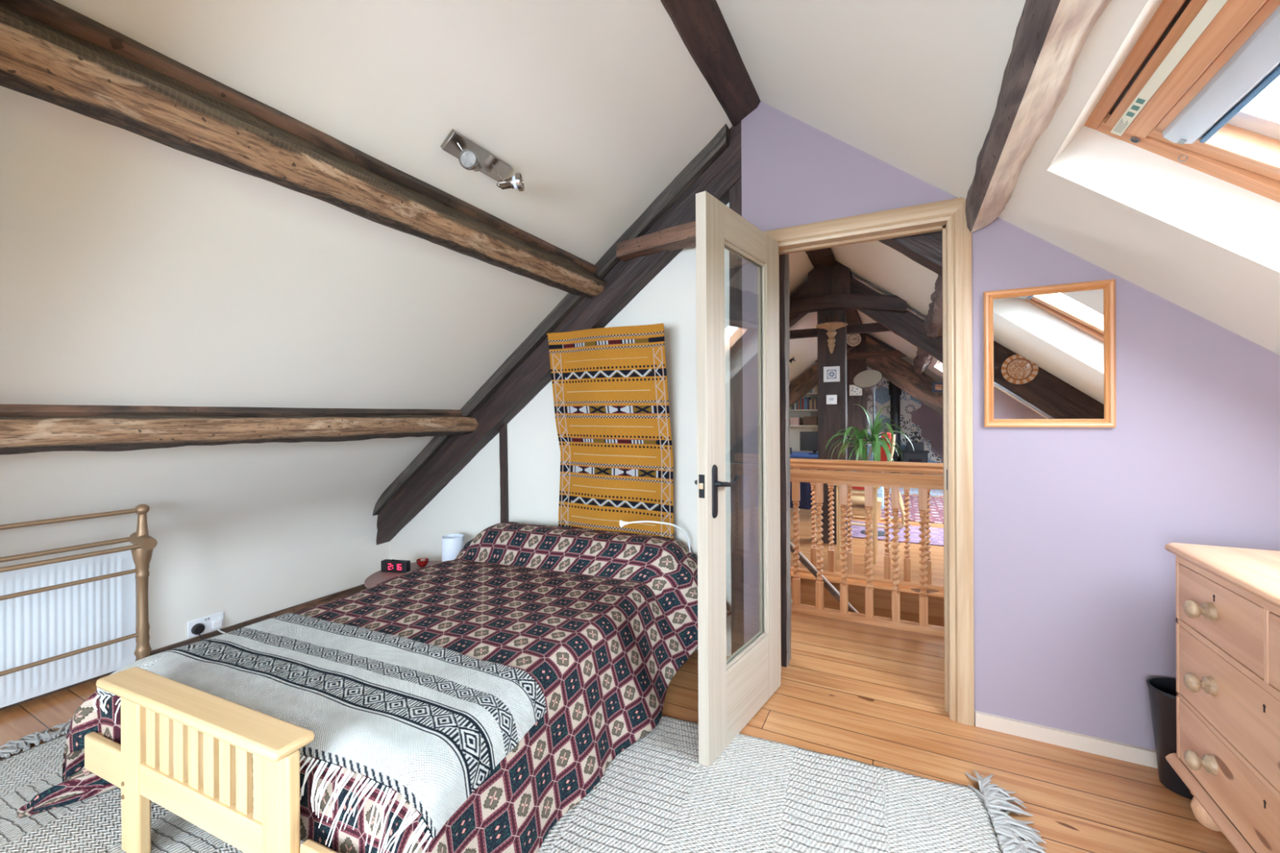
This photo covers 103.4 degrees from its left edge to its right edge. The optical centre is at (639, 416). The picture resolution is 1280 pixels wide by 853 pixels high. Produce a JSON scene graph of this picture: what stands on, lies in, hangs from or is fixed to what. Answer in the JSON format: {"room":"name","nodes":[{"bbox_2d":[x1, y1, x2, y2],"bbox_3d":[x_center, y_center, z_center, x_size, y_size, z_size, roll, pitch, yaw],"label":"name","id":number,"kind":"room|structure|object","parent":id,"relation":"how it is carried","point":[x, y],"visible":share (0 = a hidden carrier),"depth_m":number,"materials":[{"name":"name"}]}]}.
{"room":"bedroom","nodes":[
{"label":"bedroom","id":0,"kind":"room"},
{"bbox_2d":[135,533,389,650],"bbox_3d":[-1.133,1.032,5.200,0.150,0.408,12.400,0,0,27],"label":"wall","id":1,"kind":"structure","parent":0,"point":[247,591],"depth_m":2.94,"materials":[{"name":"beige paint"}]},
{"bbox_2d":[0,550,136,708],"bbox_3d":[-2.736,0.922,1.800,0.058,0.585,1.387,0,0,27],"label":"radiator","id":2,"kind":"object","parent":1,"relation":"attached to","point":[39,626],"visible":0.82,"depth_m":2.20,"materials":[{"name":"white metal"}]},
{"bbox_2d":[0,583,367,711],"bbox_3d":[-2.836,1.192,1.713,0.018,0.045,4.440,0,0,27],"label":"baseboard","id":3,"kind":"structure","parent":1,"relation":"attached to","point":[335,596],"depth_m":2.86,"materials":[{"name":"brown wood"}]},
{"bbox_2d":[187,611,223,638],"bbox_3d":[-2.325,1.118,2.710,0.013,0.088,0.158,0,0,27],"label":"wall socket","id":4,"kind":"object","parent":1,"relation":"attached to","point":[206,620],"visible":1,"depth_m":2.71,"materials":[{"name":"white plastic"}]},
{"bbox_2d":[191,622,204,639],"bbox_3d":[-2.066,1.151,2.743,0.590,0.111,0.133,0,0,-7],"label":"plug","id":5,"kind":"object","parent":4,"relation":"in","point":[197,628],"visible":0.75,"depth_m":2.66,"materials":[{"name":"black plastic"}]},
{"bbox_2d":[211,618,226,633],"bbox_3d":[-1.828,1.153,2.824,0.985,0.104,0.077,0,0,-8],"label":"plug","id":6,"kind":"object","parent":4,"relation":"in","point":[215,624],"visible":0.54,"depth_m":2.73,"materials":[{"name":"white plastic"}]},
{"bbox_2d":[0,0,848,587],"bbox_3d":[0.073,-0.403,4.574,2.881,2.452,12.400,0,0,27],"label":"ceiling","id":7,"kind":"structure","parent":0,"point":[135,269],"depth_m":1.73,"materials":[{"name":"beige paint"}]},
{"bbox_2d":[0,404,478,454],"bbox_3d":[-2.082,0.042,1.282,0.222,0.173,4.370,0,0,27],"label":"purlin","id":8,"kind":"object","parent":7,"relation":"attached to","point":[24,428],"visible":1,"depth_m":1.92,"materials":[{"name":"brown wood"}]},
{"bbox_2d":[0,0,606,298],"bbox_3d":[-1.254,-0.718,0.853,0.220,0.185,4.370,0,0,27],"label":"purlin","id":9,"kind":"object","parent":7,"relation":"attached to","point":[51,51],"visible":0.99,"depth_m":1.23,"materials":[{"name":"brown wood"}]},
{"bbox_2d":[440,128,524,191],"bbox_3d":[-0.531,-0.869,1.759,0.136,0.126,0.286,0,0,27],"label":"spotlight","id":10,"kind":"object","parent":7,"relation":"attached to","point":[471,156],"visible":1,"depth_m":1.74,"materials":[{"name":"silver metal"}]},
{"bbox_2d":[660,0,760,126],"bbox_3d":[-0.494,-1.434,0.454,0.155,0.133,4.360,0,0,27],"label":"ridge beam","id":11,"kind":"structure","parent":7,"relation":"attached to","point":[701,25],"depth_m":1.95,"materials":[{"name":"brown wood"}]},
{"bbox_2d":[804,247,862,324],"bbox_3d":[2.386,-1.432,5.972,0.190,0.130,7.590,0,0,27],"label":"ridge beam","id":12,"kind":"structure","parent":7,"relation":"attached to","point":[824,257],"depth_m":4.50,"materials":[{"name":"brown wood"}]},
{"bbox_2d":[789,322,890,339],"bbox_3d":[2.205,-0.972,5.780,1.230,0.101,0.105,0,0,27],"label":"tie beam","id":13,"kind":"structure","parent":7,"relation":"attached to","point":[876,326],"depth_m":5.64,"materials":[{"name":"brown wood"}]},
{"bbox_2d":[389,202,731,656],"bbox_3d":[-0.611,-0.137,3.094,2.720,2.680,0.060,0,0,27],"label":"wall","id":14,"kind":"structure","parent":0,"point":[469,504],"depth_m":3.00,"materials":[{"name":"beige paint"}]},
{"bbox_2d":[499,424,508,523],"bbox_3d":[-0.848,0.615,3.179,0.065,1.180,0.034,0,0,27],"label":"stud","id":15,"kind":"object","parent":14,"relation":"attached to","point":[503,432],"visible":0.48,"depth_m":3.17,"materials":[{"name":"brown wood"}]},
{"bbox_2d":[546,323,673,538],"bbox_3d":[-0.180,0.140,2.707,0.730,1.207,0.149,0,0,27],"label":"wall hanging","id":16,"kind":"object","parent":14,"relation":"hanging from","point":[611,407],"depth_m":2.71},
{"bbox_2d":[0,486,1237,852],"bbox_3d":[1.321,1.208,3.935,5.770,0.030,12.600,0,0,27],"label":"floor","id":17,"kind":"structure","parent":0,"point":[868,694],"depth_m":1.92,"materials":[{"name":"brown wood"}]},
{"bbox_2d":[0,504,157,676],"bbox_3d":[-2.482,0.798,1.569,0.142,0.830,1.479,0,0,27],"label":"frame","id":18,"kind":"object","parent":17,"relation":"on","point":[144,544],"visible":0.91,"depth_m":2.11,"materials":[{"name":"gold metal"}]},
{"bbox_2d":[84,666,337,852],"bbox_3d":[-0.730,0.959,1.993,1.335,0.490,1.728,0,0,23],"label":"bed","id":19,"kind":"object","parent":17,"relation":"on","point":[186,750],"visible":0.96,"depth_m":1.24,"materials":[{"name":"beige wood"}]},
{"bbox_2d":[93,613,546,852],"bbox_3d":[-0.955,0.871,1.502,1.273,0.222,0.552,0,0,25],"label":"throw blanket","id":20,"kind":"object","parent":19,"relation":"on","point":[428,723],"visible":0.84,"depth_m":1.38,"materials":[{"name":"fabric"}]},
{"bbox_2d":[16,521,731,852],"bbox_3d":[-0.731,0.904,2.014,1.681,0.575,1.936,0,0,27],"label":"bedspread","id":21,"kind":"object","parent":19,"relation":"on","point":[603,622],"visible":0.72,"depth_m":1.84,"materials":[{"name":"fabric"}]},
{"bbox_2d":[619,520,690,552],"bbox_3d":[0.095,0.632,2.549,0.396,0.225,0.091,0,0,-4],"label":"light","id":22,"kind":"object","parent":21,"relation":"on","point":[622,523],"visible":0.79,"depth_m":2.54,"materials":[{"name":"white plastic"}]},
{"bbox_2d":[364,560,441,588],"bbox_3d":[-1.356,1.089,3.099,0.584,0.244,0.584,0,0,27],"label":"bedside table","id":23,"kind":"object","parent":17,"relation":"on","point":[378,577],"visible":0.2,"depth_m":3.07,"materials":[{"name":"red paint"}]},
{"bbox_2d":[381,559,410,573],"bbox_3d":[-1.522,0.930,3.149,0.176,0.075,0.045,0,0,10],"label":"alarm clock","id":24,"kind":"object","parent":23,"relation":"on","point":[387,565],"visible":0.99,"depth_m":3.13,"materials":[{"name":"black plastic"}]},
{"bbox_2d":[416,557,428,567],"bbox_3d":[-1.397,0.942,3.249,0.076,0.050,0.076,0,0,27],"label":"bowl","id":25,"kind":"object","parent":23,"relation":"on","point":[421,562],"visible":1,"depth_m":3.23,"materials":[{"name":"red ceramic"}]},
{"bbox_2d":[441,533,464,562],"bbox_3d":[-1.173,0.860,3.172,0.132,0.212,0.132,0,0,27],"label":"table lamp","id":26,"kind":"object","parent":23,"relation":"on","point":[452,544],"visible":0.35,"depth_m":3.12,"materials":[{"name":"white plastic"}]},
{"bbox_2d":[0,715,1046,852],"bbox_3d":[-0.779,1.188,1.201,3.381,0.033,2.367,0,0,23],"label":"woven rug","id":27,"kind":"object","parent":17,"relation":"on","point":[759,795],"visible":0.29,"depth_m":1.53,"materials":[{"name":"grey fabric"}]},
{"bbox_2d":[372,122,942,654],"bbox_3d":[0.540,-0.129,2.451,5.346,2.652,0.356,0,0,27],"label":"roof truss","id":28,"kind":"object","parent":17,"relation":"on","point":[667,226],"visible":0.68,"depth_m":2.62,"materials":[{"name":"brown wood"}]},
{"bbox_2d":[778,253,791,667],"bbox_3d":[0.667,0.046,2.478,0.123,2.300,0.113,0,0,27],"label":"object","id":29,"kind":"object","parent":17,"relation":"on","point":[784,260],"visible":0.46,"depth_m":2.42,"materials":[{"name":"brown wood"}]},
{"bbox_2d":[789,392,817,452],"bbox_3d":[2.986,0.239,9.442,0.790,1.890,0.280,0,0,27],"label":"bookcase","id":30,"kind":"object","parent":17,"relation":"on","point":[794,430],"visible":0.07,"depth_m":9.55,"materials":[{"name":"beige paint"}]},
{"bbox_2d":[790,417,799,425],"bbox_3d":[2.902,0.094,9.457,0.150,0.147,0.170,0,0,27],"label":"storage box","id":31,"kind":"object","parent":30,"relation":"on","point":[793,420],"visible":1,"depth_m":9.38,"materials":[{"name":"beige"}]},
{"bbox_2d":[795,400,798,409],"bbox_3d":[2.937,-0.209,9.416,0.037,0.172,0.150,0,0,27],"label":"book","id":32,"kind":"object","parent":30,"relation":"on","point":[797,402],"visible":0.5,"depth_m":9.35,"materials":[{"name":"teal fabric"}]},
{"bbox_2d":[801,397,804,409],"bbox_3d":[3.027,-0.230,9.369,0.037,0.213,0.150,0,0,27],"label":"book","id":33,"kind":"object","parent":30,"relation":"on","point":[802,398],"visible":0.79,"depth_m":9.30,"materials":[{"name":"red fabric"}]},
{"bbox_2d":[804,396,806,409],"bbox_3d":[3.057,-0.237,9.353,0.027,0.227,0.150,0,0,27],"label":"book","id":34,"kind":"object","parent":30,"relation":"on","point":[805,397],"visible":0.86,"depth_m":9.29,"materials":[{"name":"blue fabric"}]},
{"bbox_2d":[807,397,810,409],"bbox_3d":[3.115,-0.237,9.323,0.038,0.225,0.150,0,0,27],"label":"book","id":35,"kind":"object","parent":30,"relation":"on","point":[808,398],"visible":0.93,"depth_m":9.25,"materials":[{"name":"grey paper"}]},
{"bbox_2d":[803,416,817,425],"bbox_3d":[3.147,0.085,9.331,0.240,0.162,0.170,0,0,27],"label":"storage box","id":36,"kind":"object","parent":30,"relation":"on","point":[807,420],"visible":0.96,"depth_m":9.26,"materials":[{"name":"brown cardboard"}]},
{"bbox_2d":[809,400,812,409],"bbox_3d":[3.153,-0.212,9.304,0.043,0.175,0.150,0,0,27],"label":"book","id":37,"kind":"object","parent":30,"relation":"on","point":[811,401],"visible":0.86,"depth_m":9.24,"materials":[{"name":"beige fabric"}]},
{"bbox_2d":[813,399,816,409],"bbox_3d":[3.217,-0.220,9.271,0.034,0.190,0.150,0,0,27],"label":"book","id":38,"kind":"object","parent":30,"relation":"on","point":[815,403],"visible":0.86,"depth_m":9.21,"materials":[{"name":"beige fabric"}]},
{"bbox_2d":[815,397,817,409],"bbox_3d":[3.251,-0.232,9.254,0.039,0.213,0.150,0,0,27],"label":"book","id":39,"kind":"object","parent":30,"relation":"on","point":[816,398],"visible":0.5,"depth_m":9.19,"materials":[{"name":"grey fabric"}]},
{"bbox_2d":[790,451,817,510],"bbox_3d":[1.841,0.833,6.507,1.100,0.715,0.650,0,0,27],"label":"desk","id":40,"kind":"object","parent":17,"relation":"on","point":[805,501],"visible":0.08,"depth_m":6.10,"materials":[{"name":"blue"}]},
{"bbox_2d":[800,431,817,454],"bbox_3d":[2.173,0.334,6.323,0.335,0.280,0.130,0,0,27],"label":"screen","id":41,"kind":"object","parent":40,"relation":"on","point":[808,440],"visible":0.61,"depth_m":6.33,"materials":[{"name":"black"}]},
{"bbox_2d":[847,495,882,520],"bbox_3d":[2.597,1.074,5.921,0.420,0.225,0.300,0,0,27],"label":"stool","id":42,"kind":"object","parent":17,"relation":"on","point":[855,499],"visible":0.46,"depth_m":5.80,"materials":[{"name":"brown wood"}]},
{"bbox_2d":[789,260,942,544],"bbox_3d":[1.759,-0.129,4.787,5.321,2.640,0.343,0,0,27],"label":"roof truss","id":43,"kind":"object","parent":17,"relation":"on","point":[831,291],"visible":0.41,"depth_m":4.67,"materials":[{"name":"brown wood"}]},
{"bbox_2d":[815,321,846,353],"bbox_3d":[1.751,-0.710,4.635,0.264,0.262,0.270,0,0,27],"label":"shelf","id":44,"kind":"object","parent":43,"relation":"attached to","point":[832,326],"visible":1,"depth_m":4.64,"materials":[{"name":"brown wood"}]},
{"bbox_2d":[823,314,838,322],"bbox_3d":[1.750,-0.883,4.631,0.125,0.084,0.128,0,0,27],"label":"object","id":45,"kind":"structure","parent":44,"relation":"on","point":[824,316],"depth_m":4.62,"materials":[{"name":"brown"}]},
{"bbox_2d":[823,365,839,382],"bbox_3d":[1.777,-0.390,4.688,0.142,0.142,0.012,0,0,27],"label":"wall tile","id":46,"kind":"structure","parent":43,"relation":"attached to","point":[831,374],"depth_m":4.68,"materials":[{"name":"white ceramic"}]},
{"bbox_2d":[826,395,837,404],"bbox_3d":[1.774,-0.154,4.680,0.090,0.086,0.044,0,0,27],"label":"thermostat","id":47,"kind":"object","parent":43,"relation":"attached to","point":[830,399],"visible":1,"depth_m":4.66,"materials":[{"name":"white plastic"}]},
{"bbox_2d":[789,333,942,460],"bbox_3d":[3.638,-0.129,8.431,5.320,2.620,0.218,0,0,27],"label":"roof truss","id":48,"kind":"object","parent":17,"relation":"on","point":[872,353],"visible":0.38,"depth_m":8.29,"materials":[{"name":"brown wood"}]},
{"bbox_2d":[846,333,861,346],"bbox_3d":[3.529,-1.270,8.352,0.230,0.230,0.032,0,0,27],"label":"wall clock","id":49,"kind":"object","parent":48,"relation":"attached to","point":[853,340],"visible":0.85,"depth_m":8.34,"materials":[{"name":"beige"}]},
{"bbox_2d":[849,385,862,395],"bbox_3d":[3.568,-0.431,8.364,0.190,0.175,0.030,0,0,27],"label":"picture","id":50,"kind":"object","parent":48,"relation":"attached to","point":[855,390],"visible":0.79,"depth_m":8.35,"materials":[{"name":"beige"}]},
{"bbox_2d":[932,382,942,392],"bbox_3d":[4.609,-0.447,7.809,0.160,0.155,0.041,0,0,27],"label":"picture","id":51,"kind":"object","parent":48,"relation":"attached to","point":[937,387],"visible":0.82,"depth_m":7.80,"materials":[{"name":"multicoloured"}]},
{"bbox_2d":[790,468,944,637],"bbox_3d":[1.295,0.759,2.940,2.300,0.868,0.068,0,0,27],"label":"banister","id":52,"kind":"object","parent":17,"relation":"on","point":[923,482],"visible":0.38,"depth_m":2.91,"materials":[{"name":"brown wood"}]},
{"bbox_2d":[825,404,913,564],"bbox_3d":[1.880,0.544,4.176,0.679,1.293,0.586,0,0,27],"label":"spider plant","id":53,"kind":"object","parent":17,"relation":"on","point":[875,440],"visible":0.8,"depth_m":4.15,"materials":[{"name":"green plant"}]},
{"bbox_2d":[871,435,884,510],"bbox_3d":[3.073,0.724,6.530,0.130,0.920,0.420,0,0,27],"label":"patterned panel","id":54,"kind":"object","parent":17,"relation":"on","point":[881,491],"visible":0.18,"depth_m":6.33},
{"bbox_2d":[847,520,943,546],"bbox_3d":[2.953,1.179,4.950,2.000,0.010,0.800,0,0,27],"label":"rug","id":55,"kind":"object","parent":17,"relation":"on","point":[936,539],"visible":0.21,"depth_m":5.03,"materials":[{"name":"purple fabric"}]},
{"bbox_2d":[853,369,885,536],"bbox_3d":[2.313,0.360,5.043,0.380,1.655,0.271,0,0,-42],"label":"floor lamp","id":56,"kind":"object","parent":55,"relation":"on","point":[868,380],"visible":0.77,"depth_m":5.00,"materials":[{"name":"grey metal"}]},
{"bbox_2d":[850,431,905,528],"bbox_3d":[2.565,0.684,5.587,0.640,1.008,0.472,0,0,27],"label":"chair","id":57,"kind":"object","parent":55,"relation":"on","point":[883,456],"visible":0.32,"depth_m":5.37,"materials":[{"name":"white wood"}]},
{"bbox_2d":[851,431,890,489],"bbox_3d":[2.505,0.488,5.618,0.507,0.614,0.380,0,0,27],"label":"cushion","id":58,"kind":"object","parent":57,"relation":"on","point":[883,456],"depth_m":5.37,"materials":[{"name":"red fabric"}]},
{"bbox_2d":[880,493,943,524],"bbox_3d":[3.865,1.173,6.392,1.500,0.011,2.000,0,0,27],"label":"rug","id":59,"kind":"object","parent":17,"relation":"on","point":[936,507],"visible":0.07,"depth_m":6.32,"materials":[{"name":"fabric"}]},
{"bbox_2d":[888,487,943,496],"bbox_3d":[4.557,1.170,7.734,1.400,0.011,0.680,0,0,27],"label":"rag rug","id":60,"kind":"object","parent":17,"relation":"on","point":[934,492],"visible":0.29,"depth_m":7.79,"materials":[{"name":"fabric"}]},
{"bbox_2d":[1146,677,1193,799],"bbox_3d":[1.752,1.033,1.609,0.202,0.316,0.162,0,0,27],"label":"waste bin","id":61,"kind":"object","parent":17,"relation":"on","point":[1162,691],"visible":0.3,"depth_m":1.61,"materials":[{"name":"black plastic"}]},
{"bbox_2d":[1164,542,1279,852],"bbox_3d":[1.634,0.791,1.069,0.533,0.801,0.895,0,0,27],"label":"dresser","id":62,"kind":"object","parent":17,"relation":"on","point":[1227,756],"visible":1,"depth_m":1.30,"materials":[{"name":"brown wood"}]},
{"bbox_3d":[4.686,1.155,8.640,1.100,0.040,0.748,0,0,27],"label":"hearth","id":63,"kind":"object","parent":17,"relation":"on","visible":0},
{"bbox_2d":[888,381,901,473],"bbox_3d":[4.485,0.106,8.883,0.200,2.060,0.200,0,0,27],"label":"flue","id":64,"kind":"object","parent":63,"relation":"on","point":[895,392],"visible":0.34,"depth_m":8.81,"materials":[{"name":"grey metal"}]},
{"bbox_2d":[901,441,928,474],"bbox_3d":[4.700,0.788,8.638,0.410,0.695,0.340,0,0,27],"label":"wood stove","id":65,"kind":"object","parent":63,"relation":"on","point":[917,454],"visible":0.65,"depth_m":8.52,"materials":[{"name":"grey metal"}]},
{"bbox_2d":[910,431,920,442],"bbox_3d":[4.718,0.350,8.649,0.160,0.180,0.043,0,0,27],"label":"fan","id":66,"kind":"object","parent":65,"relation":"on","point":[914,433],"visible":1,"depth_m":8.64,"materials":[{"name":"black metal"}]},
{"bbox_2d":[790,577,944,626],"bbox_3d":[1.483,2.007,3.291,2.300,1.570,0.720,0,0,27],"label":"wall","id":67,"kind":"structure","parent":0,"point":[909,603],"depth_m":3.56,"materials":[{"name":"brown wood"}]},
{"bbox_2d":[790,570,943,599],"bbox_3d":[1.648,1.201,3.620,2.300,0.040,0.100,0,0,27],"label":"trim","id":68,"kind":"structure","parent":67,"relation":"attached to","point":[803,575],"depth_m":3.57,"materials":[{"name":"orange wood"}]},
{"bbox_2d":[790,457,943,591],"bbox_3d":[1.662,0.757,3.651,2.300,0.868,0.068,0,0,27],"label":"banister","id":69,"kind":"object","parent":68,"relation":"on","point":[930,468],"visible":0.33,"depth_m":3.62,"materials":[{"name":"brown wood"}]},
{"bbox_2d":[866,368,943,475],"bbox_3d":[4.137,-0.166,9.410,5.370,2.688,0.120,0,0,27],"label":"wall","id":70,"kind":"structure","parent":0,"point":[931,423],"depth_m":8.85,"materials":[{"name":"purple paint"}]},
{"bbox_2d":[866,366,941,475],"bbox_3d":[4.623,0.017,9.085,1.348,2.422,0.011,0,0,27],"label":"tile panel","id":71,"kind":"object","parent":70,"relation":"attached to","point":[908,402],"visible":0.21,"depth_m":9.05,"materials":[{"name":"tile"}]},
{"bbox_2d":[715,0,1279,382],"bbox_3d":[2.573,-0.499,3.285,2.745,2.186,12.400,0,0,27],"label":"ceiling","id":72,"kind":"structure","parent":0,"point":[913,86],"depth_m":1.48,"materials":[{"name":"beige paint"}]},
{"bbox_2d":[912,347,933,375],"bbox_3d":[3.512,-0.753,6.209,0.244,0.273,3.920,0,0,27],"label":"purlin","id":73,"kind":"object","parent":72,"relation":"attached to","point":[922,359],"visible":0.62,"depth_m":6.35,"materials":[{"name":"brown wood"}]},
{"bbox_2d":[923,274,942,337],"bbox_3d":[1.987,-0.750,3.249,0.221,0.262,2.380,0,0,27],"label":"purlin","id":74,"kind":"object","parent":72,"relation":"attached to","point":[933,323],"visible":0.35,"depth_m":3.47,"materials":[{"name":"brown wood"}]},
{"bbox_2d":[965,0,1111,232],"bbox_3d":[0.319,-0.771,0.011,0.147,0.180,4.315,0,0,27],"label":"purlin","id":75,"kind":"object","parent":72,"relation":"attached to","point":[1050,37],"visible":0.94,"depth_m":1.14,"materials":[{"name":"brown wood"}]},
{"bbox_2d":[1084,0,1279,202],"bbox_3d":[1.483,-0.512,0.819,0.966,0.783,0.905,0,0,27],"label":"window","id":76,"kind":"structure","parent":72,"relation":"attached to","point":[1187,91],"depth_m":1.15,"materials":[{"name":"brown wood"}]},
{"bbox_2d":[1129,137,1140,142],"bbox_3d":[1.337,-0.747,1.366,0.020,0.018,0.023,0,0,27],"label":"socket","id":77,"kind":"object","parent":76,"relation":"attached to","point":[1132,140],"depth_m":1.37,"materials":[{"name":"grey metal"}]},
{"bbox_2d":[741,101,1279,768],"bbox_3d":[1.707,-0.153,1.796,2.710,2.688,0.123,0,0,27],"label":"wall","id":78,"kind":"structure","parent":0,"point":[1073,571],"depth_m":1.81,"materials":[{"name":"purple paint"}]},
{"bbox_2d":[694,191,780,767],"bbox_3d":[0.404,0.212,1.981,0.128,1.955,0.662,0,0,37],"label":"door","id":79,"kind":"structure","parent":78,"relation":"in","point":[732,690],"depth_m":1.81,"materials":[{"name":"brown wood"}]},
{"bbox_2d":[757,197,973,726],"bbox_3d":[0.944,0.202,2.204,0.725,1.987,0.108,0,0,27],"label":"trim","id":80,"kind":"structure","parent":78,"relation":"attached to","point":[940,226],"depth_m":2.04,"materials":[{"name":"brown wood"}]},
{"bbox_2d":[946,469,947,489],"bbox_3d":[1.228,0.254,2.020,0.004,0.080,0.025,0,0,27],"label":"strike plate","id":81,"kind":"object","parent":80,"relation":"attached to","point":[946,469],"visible":1,"depth_m":2.02,"materials":[{"name":"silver metal"}]},
{"bbox_2d":[982,279,1115,427],"bbox_3d":[1.485,-0.218,1.847,0.380,0.516,0.020,0,0,27],"label":"wall mirror","id":82,"kind":"object","parent":78,"relation":"attached to","point":[1050,351],"visible":1,"depth_m":1.84,"materials":[{"name":"brown wood"}]},
{"bbox_3d":[1.487,2.807,3.291,2.300,0.030,0.720,0,0,27],"label":"floor","id":83,"kind":"structure","parent":0,"visible":0},
{"bbox_3d":[1.352,1.983,3.376,1.950,1.620,0.630,0,0,27],"label":"staircase","id":84,"kind":"structure","parent":83,"relation":"on","visible":0},
{"bbox_2d":[790,541,858,613],"bbox_3d":[1.326,1.383,3.376,1.850,2.220,0.050,0,0,27],"label":"stair handrail","id":85,"kind":"object","parent":84,"relation":"on","point":[802,559],"visible":0.19,"depth_m":3.40,"materials":[{"name":"beige wood"}]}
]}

